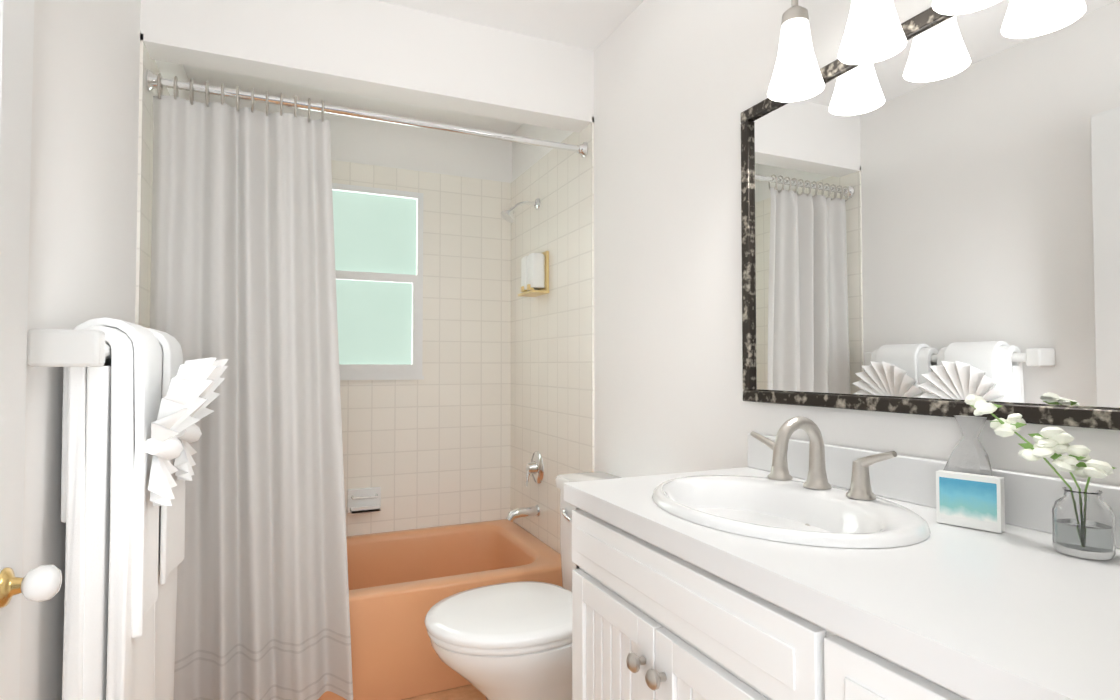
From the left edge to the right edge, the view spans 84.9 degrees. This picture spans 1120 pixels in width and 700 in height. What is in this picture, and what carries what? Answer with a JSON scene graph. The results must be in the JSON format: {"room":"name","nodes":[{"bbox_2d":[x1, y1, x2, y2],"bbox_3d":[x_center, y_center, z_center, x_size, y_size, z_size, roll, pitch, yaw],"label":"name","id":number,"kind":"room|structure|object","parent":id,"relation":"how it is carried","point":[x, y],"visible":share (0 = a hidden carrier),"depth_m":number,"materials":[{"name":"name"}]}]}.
{"room":"bathroom","nodes":[
{"label":"bathroom","id":0,"kind":"room"},
{"bbox_2d":[19,0,188,699],"bbox_3d":[-1.070,0.008,1.274,0.120,2.400,3.140,1,-2,-24],"label":"wall","id":1,"kind":"structure","parent":0,"point":[84,174],"depth_m":1.20,"materials":[{"name":"paint"}]},
{"bbox_2d":[0,0,61,699],"bbox_3d":[-0.616,0.171,0.542,0.106,2.020,0.800,1,-2,-24],"label":"door","id":2,"kind":"structure","parent":1,"relation":"in","point":[41,583],"depth_m":0.86,"materials":[{"name":"paint"}]},
{"bbox_2d":[27,317,228,699],"bbox_3d":[-0.917,0.449,1.387,0.255,1.013,0.724,1,-2,-24],"label":"towel rail","id":3,"kind":"object","parent":1,"relation":"attached to","point":[137,399],"visible":1,"depth_m":1.14,"materials":[{"name":"white fabric"}]},
{"bbox_2d":[135,33,169,327],"bbox_3d":[-1.409,0.161,2.187,0.008,2.140,0.950,1,-2,-24],"label":"wall tile","id":4,"kind":"structure","parent":1,"relation":"attached to","point":[144,220],"depth_m":1.82,"materials":[{"name":"beige tile"}]},
{"bbox_2d":[145,69,587,699],"bbox_3d":[-0.561,0.148,2.094,1.462,1.960,0.115,1,-2,-24],"label":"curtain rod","id":5,"kind":"object","parent":4,"relation":"attached to","point":[243,277],"visible":0.9,"depth_m":1.93,"materials":[{"name":"white fabric"}]},
{"bbox_2d":[150,73,352,699],"bbox_3d":[-0.952,0.146,1.920,0.585,1.955,0.115,1,-2,-24],"label":"shower curtain","id":6,"kind":"object","parent":5,"relation":"hanging from","point":[243,273],"depth_m":1.93,"materials":[{"name":"fabric"}]},
{"bbox_2d":[189,91,511,182],"bbox_3d":[-0.955,0.050,2.979,1.480,2.400,0.120,1,-2,-24],"label":"wall","id":7,"kind":"structure","parent":0,"point":[373,142],"depth_m":3.03,"materials":[{"name":"paint"}]},
{"bbox_2d":[347,487,380,513],"bbox_3d":[-0.912,0.708,2.865,0.150,0.110,0.075,1,-2,-24],"label":"soap dish","id":8,"kind":"object","parent":7,"relation":"attached to","point":[362,500],"visible":1,"depth_m":2.87,"materials":[{"name":"white ceramic"}]},
{"bbox_2d":[332,183,423,379],"bbox_3d":[-0.964,-0.319,2.933,0.612,0.924,0.074,1,-2,-24],"label":"window unit","id":9,"kind":"structure","parent":7,"relation":"in","point":[378,239],"depth_m":2.96,"materials":[{"name":"glass"}]},
{"bbox_2d":[331,160,510,535],"bbox_3d":[-0.929,0.179,2.917,1.464,2.140,0.008,1,-2,-24],"label":"wall tile","id":10,"kind":"structure","parent":7,"relation":"attached to","point":[432,449],"depth_m":3.08,"materials":[{"name":"beige tile"}]},
{"bbox_2d":[140,0,593,132],"bbox_3d":[-0.568,-1.031,2.138,1.480,0.280,0.120,1,-2,-24],"label":"header beam","id":11,"kind":"structure","parent":0,"point":[381,50],"depth_m":2.07,"materials":[{"name":"paint"}]},
{"bbox_2d":[183,0,643,134],"bbox_3d":[-0.079,-1.228,1.047,1.720,0.060,4.420,1,-2,-24],"label":"ceiling","id":12,"kind":"structure","parent":0,"point":[591,25],"depth_m":2.25,"materials":[{"name":"paint"}]},
{"bbox_2d":[401,684,486,699],"bbox_3d":[-0.079,1.231,0.986,1.720,0.060,4.420,1,-2,-24],"label":"floor","id":13,"kind":"structure","parent":0,"point":[469,692],"depth_m":2.18,"materials":[{"name":"tile"}]},
{"bbox_2d":[318,519,562,699],"bbox_3d":[-0.759,1.048,2.515,1.458,0.378,0.819,1,-2,-24],"label":"bathtub","id":14,"kind":"object","parent":13,"relation":"on","point":[401,583],"visible":0.46,"depth_m":2.31,"materials":[{"name":"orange ceramic"}]},
{"bbox_2d":[424,472,621,699],"bbox_3d":[-0.059,0.830,1.886,0.707,0.783,0.510,1,-2,-24],"label":"toilet","id":15,"kind":"object","parent":13,"relation":"on","point":[507,641],"visible":0.56,"depth_m":1.71,"materials":[{"name":"white ceramic"}]},
{"bbox_2d":[564,416,1119,699],"bbox_3d":[0.454,0.661,0.938,0.552,1.077,1.066,1,-2,-24],"label":"bathroom vanity","id":16,"kind":"object","parent":13,"relation":"on","point":[783,565],"visible":1,"depth_m":0.86,"materials":[{"name":"white paint"}]},
{"bbox_2d":[652,475,930,547],"bbox_3d":[0.386,0.340,1.100,0.400,0.146,0.516,1,-2,-24],"label":"sink","id":17,"kind":"object","parent":16,"relation":"in","point":[749,511],"depth_m":1.10,"materials":[{"name":"ceramic"}]},
{"bbox_2d":[750,416,896,499],"bbox_3d":[0.469,0.199,1.190,0.133,0.140,0.354,1,-2,-24],"label":"faucet","id":18,"kind":"object","parent":16,"relation":"on","point":[816,487],"depth_m":1.19,"materials":[{"name":"silver metal"}]},
{"bbox_2d":[944,415,992,475],"bbox_3d":[0.678,0.195,1.010,0.038,0.170,0.091,1,-2,-24],"label":"vase","id":19,"kind":"object","parent":16,"relation":"on","point":[969,454],"visible":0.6,"depth_m":1.00,"materials":[{"name":"white ceramic"}]},
{"bbox_2d":[936,470,1004,532],"bbox_3d":[0.647,0.237,0.967,0.021,0.082,0.088,1,-2,-40],"label":"picture frame","id":20,"kind":"object","parent":16,"relation":"on","point":[973,501],"visible":1,"depth_m":0.96,"materials":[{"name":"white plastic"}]},
{"bbox_2d":[964,394,1115,559],"bbox_3d":[0.684,0.172,0.881,0.075,0.209,0.177,1,-2,-24],"label":"vase","id":21,"kind":"object","parent":16,"relation":"on","point":[1083,523],"visible":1,"depth_m":0.83,"materials":[{"name":"clear glass"}]},
{"bbox_2d":[512,0,1119,485],"bbox_3d":[0.652,0.009,1.342,0.120,2.400,4.420,1,-2,-24],"label":"wall","id":22,"kind":"structure","parent":0,"point":[680,86],"depth_m":1.82,"materials":[{"name":"paint"}]},
{"bbox_2d":[518,251,548,296],"bbox_3d":[-0.123,-0.349,2.813,0.085,0.190,0.180,1,-2,-24],"label":"caddy shelf","id":23,"kind":"object","parent":22,"relation":"attached to","point":[534,274],"visible":1,"depth_m":2.75,"materials":[{"name":"beige plastic"}]},
{"bbox_2d":[510,119,593,553],"bbox_3d":[-0.065,0.176,2.787,0.008,2.140,0.950,1,-2,-24],"label":"wall tile","id":24,"kind":"structure","parent":22,"relation":"attached to","point":[552,377],"depth_m":2.70,"materials":[{"name":"beige tile"}]},
{"bbox_2d":[500,198,539,222],"bbox_3d":[-0.188,-0.652,2.846,0.183,0.129,0.074,1,-2,-24],"label":"shower head","id":25,"kind":"object","parent":24,"relation":"attached to","point":[507,215],"visible":1,"depth_m":2.83},
{"bbox_2d":[506,505,539,521],"bbox_3d":[-0.175,0.752,2.817,0.155,0.068,0.055,1,-2,-24],"label":"tub spout","id":26,"kind":"object","parent":24,"relation":"attached to","point":[512,515],"visible":1,"depth_m":2.80,"materials":[{"name":"silver metal"}]},
{"bbox_2d":[525,451,543,485],"bbox_3d":[-0.135,0.550,2.840,0.067,0.156,0.150,1,-2,-24],"label":"shower valve","id":27,"kind":"object","parent":24,"relation":"attached to","point":[535,467],"visible":1,"depth_m":2.82,"materials":[{"name":"silver metal"}]},
{"bbox_2d":[767,0,1000,101],"bbox_3d":[0.595,-0.740,1.144,0.157,0.372,0.600,1,-2,-24],"label":"sconce","id":28,"kind":"object","parent":22,"relation":"attached to","point":[874,33],"visible":1,"depth_m":1.18,"materials":[{"name":"white glass"}]},
{"bbox_2d":[741,0,1119,429],"bbox_3d":[0.674,-0.251,1.120,0.022,0.740,0.985,1,-2,-24],"label":"mirror","id":29,"kind":"object","parent":22,"relation":"attached to","point":[930,218],"visible":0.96,"depth_m":1.08,"materials":[{"name":"silver glass"}]}
]}

